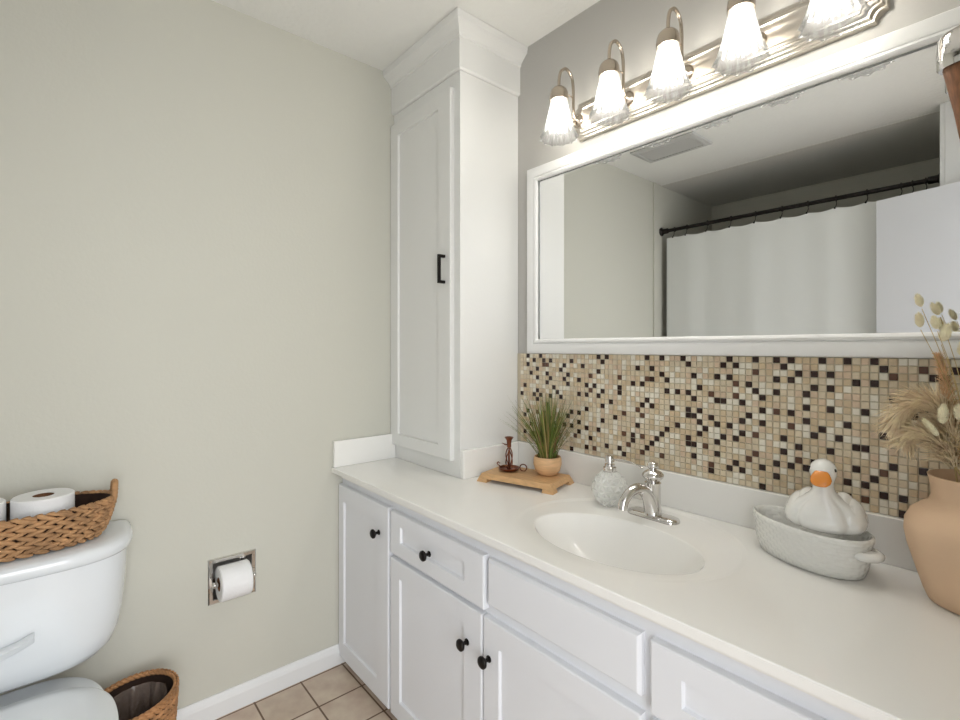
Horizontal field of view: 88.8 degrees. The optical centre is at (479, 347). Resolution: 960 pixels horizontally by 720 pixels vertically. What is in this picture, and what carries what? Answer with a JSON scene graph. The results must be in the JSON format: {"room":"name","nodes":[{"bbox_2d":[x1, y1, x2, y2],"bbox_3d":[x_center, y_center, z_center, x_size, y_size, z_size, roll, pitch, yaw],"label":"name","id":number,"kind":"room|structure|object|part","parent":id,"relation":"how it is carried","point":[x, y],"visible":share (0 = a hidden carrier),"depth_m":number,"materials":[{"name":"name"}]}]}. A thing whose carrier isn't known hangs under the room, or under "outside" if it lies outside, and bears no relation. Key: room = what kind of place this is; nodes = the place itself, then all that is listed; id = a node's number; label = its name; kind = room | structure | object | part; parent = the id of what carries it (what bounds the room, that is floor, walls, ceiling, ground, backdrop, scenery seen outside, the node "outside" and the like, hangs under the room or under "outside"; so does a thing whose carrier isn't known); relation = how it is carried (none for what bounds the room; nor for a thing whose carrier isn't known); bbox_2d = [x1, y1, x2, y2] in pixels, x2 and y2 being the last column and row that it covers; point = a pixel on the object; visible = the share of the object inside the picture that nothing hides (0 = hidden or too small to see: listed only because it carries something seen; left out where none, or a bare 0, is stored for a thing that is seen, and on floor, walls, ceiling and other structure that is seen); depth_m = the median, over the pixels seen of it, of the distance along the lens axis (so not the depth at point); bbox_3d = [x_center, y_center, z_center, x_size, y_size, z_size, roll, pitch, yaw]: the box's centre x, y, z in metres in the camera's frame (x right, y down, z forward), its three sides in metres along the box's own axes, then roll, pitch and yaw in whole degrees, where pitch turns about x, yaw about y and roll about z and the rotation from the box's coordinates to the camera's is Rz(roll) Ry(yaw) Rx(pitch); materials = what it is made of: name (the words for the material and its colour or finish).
{"room":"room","nodes":[
{"label":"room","id":0,"kind":"room"},
{"bbox_2d":[0,0,393,709],"bbox_3d":[-1.231,0.040,1.459,2.960,2.440,0.100,0,0,-41],"label":"wall","id":1,"kind":"structure","parent":0,"point":[195,195],"depth_m":1.63,"materials":[{"name":"grey paint"}]},
{"bbox_2d":[208,548,255,605],"bbox_3d":[-0.866,0.797,1.711,0.154,0.154,0.096,0,0,-41],"label":"toilet paper holder","id":2,"kind":"object","parent":1,"relation":"attached to","point":[250,555],"visible":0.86,"depth_m":1.71,"materials":[{"name":"silver metal"}]},
{"bbox_3d":[-0.895,0.798,1.649,0.014,0.028,0.038,0,0,-41],"label":"post","id":3,"kind":"part","parent":2,"relation":"part of","materials":[{"name":"silver metal"}]},
{"bbox_2d":[215,559,252,601],"bbox_3d":[-0.844,0.798,1.681,0.096,0.114,0.114,0,0,-41],"label":"toilet roll","id":4,"kind":"object","parent":2,"relation":"hanging from","point":[235,579],"visible":0.95,"depth_m":1.65,"materials":[{"name":"white paper"}]},
{"bbox_2d":[176,643,344,719],"bbox_3d":[-1.049,1.222,1.539,1.340,0.076,0.014,0,0,-41],"label":"baseboard","id":5,"kind":"structure","parent":1,"relation":"attached to","point":[213,707],"depth_m":1.76,"materials":[{"name":"white paint"}]},
{"bbox_2d":[215,662,396,719],"bbox_3d":[0.036,1.310,-0.023,2.960,0.100,4.000,0,0,-41],"label":"floor","id":6,"kind":"structure","parent":0,"point":[337,692],"depth_m":1.74,"materials":[{"name":"beige tile"}]},
{"bbox_2d":[0,520,132,719],"bbox_3d":[-1.038,0.892,1.077,0.506,0.736,0.703,0,0,-41],"label":"toilet","id":7,"kind":"object","parent":6,"relation":"on","point":[59,608],"visible":0.96,"depth_m":1.24,"materials":[{"name":"white ceramic"}]},
{"bbox_3d":[-1.135,0.734,1.181,0.091,0.057,0.037,0,0,-41],"label":"flush lever","id":8,"kind":"part","parent":7,"relation":"part of","materials":[{"name":"white ceramic"}]},
{"bbox_3d":[-1.013,1.073,1.047,0.360,0.375,0.590,0,0,-41],"label":"bowl","id":9,"kind":"part","parent":7,"relation":"part of","materials":[{"name":"white ceramic"}]},
{"bbox_2d":[0,479,118,561],"bbox_3d":[-1.208,0.449,1.255,0.458,0.149,0.236,0,0,-41],"label":"woven basket","id":10,"kind":"object","parent":7,"relation":"on","point":[25,537],"visible":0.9,"depth_m":1.25,"materials":[{"name":"wicker"}]},
{"bbox_2d":[0,498,5,520],"bbox_3d":[-1.257,0.453,1.208,0.128,0.128,0.128,0,0,-41],"label":"toilet roll","id":11,"kind":"object","parent":10,"relation":"in","point":[2,501],"visible":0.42,"depth_m":1.23,"materials":[{"name":"white paper"}]},
{"bbox_2d":[10,488,74,519],"bbox_3d":[-1.154,0.453,1.296,0.128,0.128,0.128,0,0,-41],"label":"toilet roll","id":12,"kind":"object","parent":10,"relation":"in","point":[44,501],"visible":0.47,"depth_m":1.26,"materials":[{"name":"white paper"}]},
{"bbox_3d":[-1.043,0.404,1.395,0.022,0.059,0.076,0,0,-41],"label":"handle","id":13,"kind":"part","parent":10,"relation":"part of","materials":[{"name":"wicker"}]},
{"bbox_3d":[-0.968,0.860,0.995,0.384,0.018,0.487,0,0,-41],"label":"seat lid","id":14,"kind":"part","parent":7,"relation":"part of","materials":[{"name":"white ceramic"}]},
{"bbox_3d":[-1.193,0.546,1.258,0.506,0.045,0.226,0,0,-41],"label":"tank lid","id":15,"kind":"part","parent":7,"relation":"part of","materials":[{"name":"white ceramic"}]},
{"bbox_2d":[104,668,179,719],"bbox_3d":[-0.976,1.114,1.374,0.229,0.292,0.225,0,0,-41],"label":"wicker wastebasket","id":16,"kind":"object","parent":6,"relation":"on","point":[153,694],"visible":0.84,"depth_m":1.45,"materials":[{"name":"wicker"}]},
{"bbox_2d":[339,479,862,719],"bbox_3d":[0.281,0.887,1.351,0.562,0.745,2.026,0,0,-41],"label":"vanity cabinet","id":17,"kind":"object","parent":6,"relation":"on","point":[438,622],"visible":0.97,"depth_m":1.24,"materials":[{"name":"white paint"}]},
{"bbox_3d":[-0.431,0.884,1.812,0.019,0.683,0.390,0,0,-41],"label":"door","id":18,"kind":"part","parent":17,"relation":"part of","materials":[{"name":"white paint"}]},
{"bbox_3d":[-0.363,0.643,1.696,0.030,0.031,0.031,0,0,-41],"label":"knob","id":19,"kind":"part","parent":17,"relation":"part of","materials":[{"name":"black metal"}]},
{"bbox_3d":[-0.164,0.620,1.462,0.030,0.031,0.031,0,0,-41],"label":"knob","id":20,"kind":"part","parent":17,"relation":"part of","materials":[{"name":"black metal"}]},
{"bbox_3d":[-0.142,0.965,1.475,0.019,0.523,0.471,0,0,-41],"label":"door","id":21,"kind":"part","parent":17,"relation":"part of","materials":[{"name":"white paint"}]},
{"bbox_3d":[-0.140,0.617,1.472,0.019,0.142,0.479,0,0,-41],"label":"drawer","id":22,"kind":"part","parent":17,"relation":"part of","materials":[{"name":"white paint"}]},
{"bbox_3d":[-0.047,0.802,1.325,0.030,0.031,0.031,0,0,-41],"label":"knob","id":23,"kind":"part","parent":17,"relation":"part of","materials":[{"name":"black metal"}]},
{"bbox_3d":[0.012,0.805,1.257,0.030,0.031,0.031,0,0,-41],"label":"knob","id":24,"kind":"part","parent":17,"relation":"part of","materials":[{"name":"black metal"}]},
{"bbox_3d":[0.164,0.965,1.116,0.019,0.523,0.460,0,0,-41],"label":"door","id":25,"kind":"part","parent":17,"relation":"part of","materials":[{"name":"white paint"}]},
{"bbox_2d":[331,433,959,719],"bbox_3d":[0.290,0.490,1.358,0.580,0.240,2.026,0,0,-41],"label":"countertop","id":26,"kind":"structure","parent":17,"relation":"on","point":[876,646],"depth_m":1.03,"materials":[{"name":"white stone"}]},
{"bbox_2d":[383,7,527,477],"bbox_3d":[-0.113,-0.352,2.006,0.350,1.652,0.518,0,0,-41],"label":"linen cabinet","id":27,"kind":"object","parent":26,"relation":"on","point":[455,92],"visible":0.98,"depth_m":1.88,"materials":[{"name":"white paint"}]},
{"bbox_3d":[-0.240,-0.269,1.954,0.019,1.366,0.426,0,0,-41],"label":"door","id":28,"kind":"part","parent":27,"relation":"part of","materials":[{"name":"white paint"}]},
{"bbox_3d":[-0.142,-0.289,1.802,0.030,0.106,0.011,0,0,-41],"label":"handle","id":29,"kind":"part","parent":27,"relation":"part of","materials":[{"name":"black metal"}]},
{"bbox_3d":[-0.113,-1.091,2.006,0.350,0.174,0.518,0,0,-41],"label":"crown","id":30,"kind":"part","parent":27,"relation":"part of","materials":[{"name":"white paint"}]},
{"bbox_2d":[477,466,573,494],"bbox_3d":[0.159,0.459,1.726,0.296,0.030,0.172,0,0,34],"label":"wooden riser tray","id":31,"kind":"object","parent":26,"relation":"on","point":[530,477],"visible":0.92,"depth_m":1.68,"materials":[{"name":"brown wood"}]},
{"bbox_2d":[497,436,526,471],"bbox_3d":[0.114,0.383,1.768,0.094,0.120,0.078,0,0,-13],"label":"chamberstick","id":32,"kind":"object","parent":31,"relation":"on","point":[510,467],"visible":1,"depth_m":1.76,"materials":[{"name":"brown metal"}]},
{"bbox_2d":[503,436,512,447],"bbox_3d":[0.102,0.343,1.769,0.033,0.039,0.040,0,0,-41],"label":"candle cup","id":33,"kind":"object","parent":32,"relation":"on","point":[508,438],"depth_m":1.76,"materials":[{"name":"orange metal"}]},
{"bbox_3d":[0.105,0.400,1.767,0.028,0.080,0.028,0,0,3],"label":"openwork stem","id":34,"kind":"part","parent":32,"relation":"part of","materials":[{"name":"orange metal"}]},
{"bbox_2d":[505,388,583,475],"bbox_3d":[0.195,0.290,1.685,0.254,0.307,0.366,0,0,-41],"label":"potted grass","id":35,"kind":"object","parent":31,"relation":"on","point":[547,462],"depth_m":1.69,"materials":[{"name":"green plant"}]},
{"bbox_2d":[592,454,642,506],"bbox_3d":[0.402,0.403,1.477,0.108,0.152,0.150,0,0,-16],"label":"soap dispenser","id":36,"kind":"object","parent":26,"relation":"on","point":[608,486],"visible":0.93,"depth_m":1.47,"materials":[{"name":"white glass"}]},
{"bbox_2d":[618,461,679,524],"bbox_3d":[0.451,0.400,1.352,0.159,0.158,0.154,0,0,-41],"label":"faucet","id":37,"kind":"object","parent":26,"relation":"on","point":[649,492],"visible":1,"depth_m":1.36,"materials":[{"name":"silver metal"}]},
{"bbox_3d":[0.441,0.420,1.353,0.148,0.089,0.043,0,0,-33],"label":"spout","id":38,"kind":"part","parent":37,"relation":"part of","materials":[{"name":"silver metal"}]},
{"bbox_3d":[0.488,0.350,1.384,0.060,0.057,0.060,0,0,-41],"label":"handle knob","id":39,"kind":"part","parent":37,"relation":"part of","materials":[{"name":"silver metal"}]},
{"bbox_3d":[0.488,0.473,1.384,0.056,0.012,0.154,0,0,-41],"label":"plate","id":40,"kind":"part","parent":37,"relation":"part of","materials":[{"name":"silver metal"}]},
{"bbox_2d":[753,505,884,579],"bbox_3d":[0.736,0.430,1.083,0.154,0.087,0.259,0,0,-41],"label":"serving dish","id":41,"kind":"object","parent":26,"relation":"on","point":[844,557],"visible":0.9,"depth_m":1.03,"materials":[{"name":"white ceramic"}]},
{"bbox_2d":[784,458,868,534],"bbox_3d":[0.745,0.313,1.061,0.141,0.152,0.150,0,0,-41],"label":"duck figurine","id":42,"kind":"object","parent":41,"relation":"on","point":[818,507],"visible":1,"depth_m":1.02,"materials":[{"name":"white ceramic"}]},
{"bbox_3d":[0.785,0.418,0.979,0.065,0.018,0.035,0,0,-26],"label":"handle","id":43,"kind":"part","parent":41,"relation":"part of","materials":[{"name":"white ceramic"}]},
{"bbox_2d":[903,469,959,614],"bbox_3d":[0.910,0.356,0.891,0.213,0.236,0.213,0,0,-41],"label":"clay vase","id":44,"kind":"object","parent":26,"relation":"on","point":[931,525],"visible":0.99,"depth_m":0.88,"materials":[{"name":"beige ceramic"}]},
{"bbox_2d":[868,378,959,475],"bbox_3d":[0.850,0.248,0.929,0.181,0.391,0.118,0,0,32],"label":"pampas plume","id":45,"kind":"object","parent":44,"relation":"in","point":[906,438],"visible":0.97,"depth_m":0.93,"materials":[{"name":"brown plant"}]},
{"bbox_2d":[914,311,955,403],"bbox_3d":[0.867,0.187,0.914,0.017,0.514,0.088,0,0,-41],"label":"grass","id":46,"kind":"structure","parent":44,"relation":"in","point":[919,320],"depth_m":0.94,"materials":[{"name":"brown plant"}]},
{"bbox_2d":[914,293,957,403],"bbox_3d":[0.869,0.169,0.919,0.016,0.551,0.086,0,0,-41],"label":"grass","id":47,"kind":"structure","parent":44,"relation":"in","point":[919,301],"depth_m":0.94,"materials":[{"name":"brown plant"}]},
{"bbox_2d":[921,418,958,448],"bbox_3d":[0.858,0.286,0.894,0.082,0.315,0.018,0,0,25],"label":"grass","id":48,"kind":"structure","parent":44,"relation":"in","point":[929,426],"depth_m":0.90,"materials":[{"name":"brown plant"}]},
{"bbox_2d":[929,315,959,397],"bbox_3d":[0.869,0.191,0.904,0.016,0.507,0.062,0,0,-41],"label":"grass","id":49,"kind":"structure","parent":44,"relation":"in","point":[935,322],"depth_m":0.92,"materials":[{"name":"brown plant"}]},
{"bbox_2d":[930,302,959,378],"bbox_3d":[0.879,0.178,0.911,0.015,0.532,0.067,0,0,-41],"label":"grass","id":50,"kind":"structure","parent":44,"relation":"in","point":[935,308],"depth_m":0.93,"materials":[{"name":"brown plant"}]},
{"bbox_2d":[932,352,959,481],"bbox_3d":[0.882,0.225,0.914,0.061,0.439,0.054,0,0,23],"label":"plume","id":51,"kind":"object","parent":44,"relation":"in","point":[943,382],"visible":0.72,"depth_m":0.92,"materials":[{"name":"brown plant"}]},
{"bbox_2d":[937,403,959,442],"bbox_3d":[0.866,0.271,0.889,0.063,0.345,0.019,0,0,13],"label":"grass","id":52,"kind":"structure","parent":44,"relation":"in","point":[942,409],"depth_m":0.89,"materials":[{"name":"brown plant"}]},
{"bbox_2d":[938,322,959,401],"bbox_3d":[0.875,0.198,0.904,0.021,0.492,0.046,0,0,-41],"label":"grass","id":53,"kind":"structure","parent":44,"relation":"in","point":[945,333],"depth_m":0.91,"materials":[{"name":"brown plant"}]},
{"bbox_2d":[953,404,959,419],"bbox_3d":[0.874,0.271,0.883,0.051,0.346,0.020,0,0,-22],"label":"grass","id":54,"kind":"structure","parent":44,"relation":"in","point":[956,409],"depth_m":0.88,"materials":[{"name":"brown plant"}]},
{"bbox_3d":[0.475,0.619,0.752,0.019,0.139,0.460,0,0,-41],"label":"drawer","id":55,"kind":"part","parent":17,"relation":"part of","materials":[{"name":"white paint"}]},
{"bbox_2d":[212,0,599,70],"bbox_3d":[-0.193,-1.230,0.945,2.050,0.100,2.230,0,0,-41],"label":"ceiling","id":56,"kind":"structure","parent":0,"point":[374,33],"depth_m":1.76,"materials":[{"name":"white paint"}]},
{"bbox_2d":[533,454,561,475],"bbox_3d":[0.236,0.412,1.716,0.099,0.064,0.099,0,0,-41],"label":"pot","id":57,"kind":"object","parent":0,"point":[544,464],"depth_m":1.68,"materials":[{"name":"ceramic"}]},
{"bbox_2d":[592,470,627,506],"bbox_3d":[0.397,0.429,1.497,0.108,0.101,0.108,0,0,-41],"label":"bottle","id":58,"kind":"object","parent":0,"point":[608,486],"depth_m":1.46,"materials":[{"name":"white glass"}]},
{"bbox_2d":[518,0,959,440],"bbox_3d":[0.581,0.040,1.541,0.100,2.440,2.130,0,0,-41],"label":"wall","id":59,"kind":"structure","parent":0,"point":[580,45],"depth_m":1.63,"materials":[{"name":"grey paint"}]},
{"bbox_2d":[518,441,916,571],"bbox_3d":[0.659,0.422,1.355,0.020,0.104,1.542,0,0,-41],"label":"backsplash","id":60,"kind":"structure","parent":59,"relation":"attached to","point":[715,499],"depth_m":1.36,"materials":[{"name":"white stone"}]},
{"bbox_2d":[549,0,889,141],"bbox_3d":[0.538,-0.823,1.362,0.195,0.251,0.904,0,0,-41],"label":"vanity light","id":61,"kind":"object","parent":59,"relation":"attached to","point":[753,46],"visible":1,"depth_m":1.32,"materials":[{"name":"silver"}]},
{"bbox_3d":[0.263,-0.773,1.635,0.058,0.088,0.058,0,0,-41],"label":"bulb","id":62,"kind":"part","parent":61,"relation":"part of","materials":[{"name":"white glass"}]},
{"bbox_3d":[0.299,-0.854,1.666,0.105,0.188,0.048,0,0,-41],"label":"arm","id":63,"kind":"part","parent":61,"relation":"part of","materials":[{"name":"silver metal"}]},
{"bbox_3d":[0.391,-0.773,1.485,0.058,0.088,0.058,0,0,-41],"label":"bulb","id":64,"kind":"part","parent":61,"relation":"part of","materials":[{"name":"white glass"}]},
{"bbox_3d":[0.427,-0.854,1.516,0.105,0.188,0.048,0,0,-41],"label":"arm","id":65,"kind":"part","parent":61,"relation":"part of","materials":[{"name":"silver metal"}]},
{"bbox_3d":[0.515,-0.773,1.341,0.058,0.088,0.058,0,0,-41],"label":"bulb","id":66,"kind":"part","parent":61,"relation":"part of","materials":[{"name":"white glass"}]},
{"bbox_3d":[0.551,-0.854,1.372,0.105,0.188,0.048,0,0,-41],"label":"arm","id":67,"kind":"part","parent":61,"relation":"part of","materials":[{"name":"silver metal"}]},
{"bbox_3d":[0.638,-0.773,1.197,0.058,0.088,0.058,0,0,-41],"label":"bulb","id":68,"kind":"part","parent":61,"relation":"part of","materials":[{"name":"white glass"}]},
{"bbox_3d":[0.674,-0.854,1.228,0.105,0.188,0.048,0,0,-41],"label":"arm","id":69,"kind":"part","parent":61,"relation":"part of","materials":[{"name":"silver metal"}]},
{"bbox_3d":[0.760,-0.773,1.054,0.058,0.088,0.058,0,0,-41],"label":"bulb","id":70,"kind":"part","parent":61,"relation":"part of","materials":[{"name":"white glass"}]},
{"bbox_3d":[0.796,-0.854,1.085,0.105,0.188,0.048,0,0,-41],"label":"arm","id":71,"kind":"part","parent":61,"relation":"part of","materials":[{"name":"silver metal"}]},
{"bbox_2d":[518,353,959,517],"bbox_3d":[0.658,0.197,1.366,0.008,0.346,1.560,0,0,-41],"label":"backsplash","id":72,"kind":"structure","parent":59,"relation":"attached to","point":[759,422],"depth_m":1.30,"materials":[{"name":"brown"}]},
{"bbox_2d":[527,6,959,358],"bbox_3d":[0.668,-0.333,1.344,0.022,0.710,1.482,0,0,-41],"label":"framed mirror","id":73,"kind":"object","parent":59,"relation":"attached to","point":[805,210],"visible":1,"depth_m":1.25,"materials":[{"name":"white paint"}]},
{"bbox_2d":[936,25,959,139],"bbox_3d":[0.949,-0.515,0.938,0.077,0.290,0.111,0,0,-41],"label":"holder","id":74,"kind":"object","parent":73,"relation":"attached to","point":[948,45],"visible":1,"depth_m":0.95,"materials":[{"name":"silver metal"}]}
]}

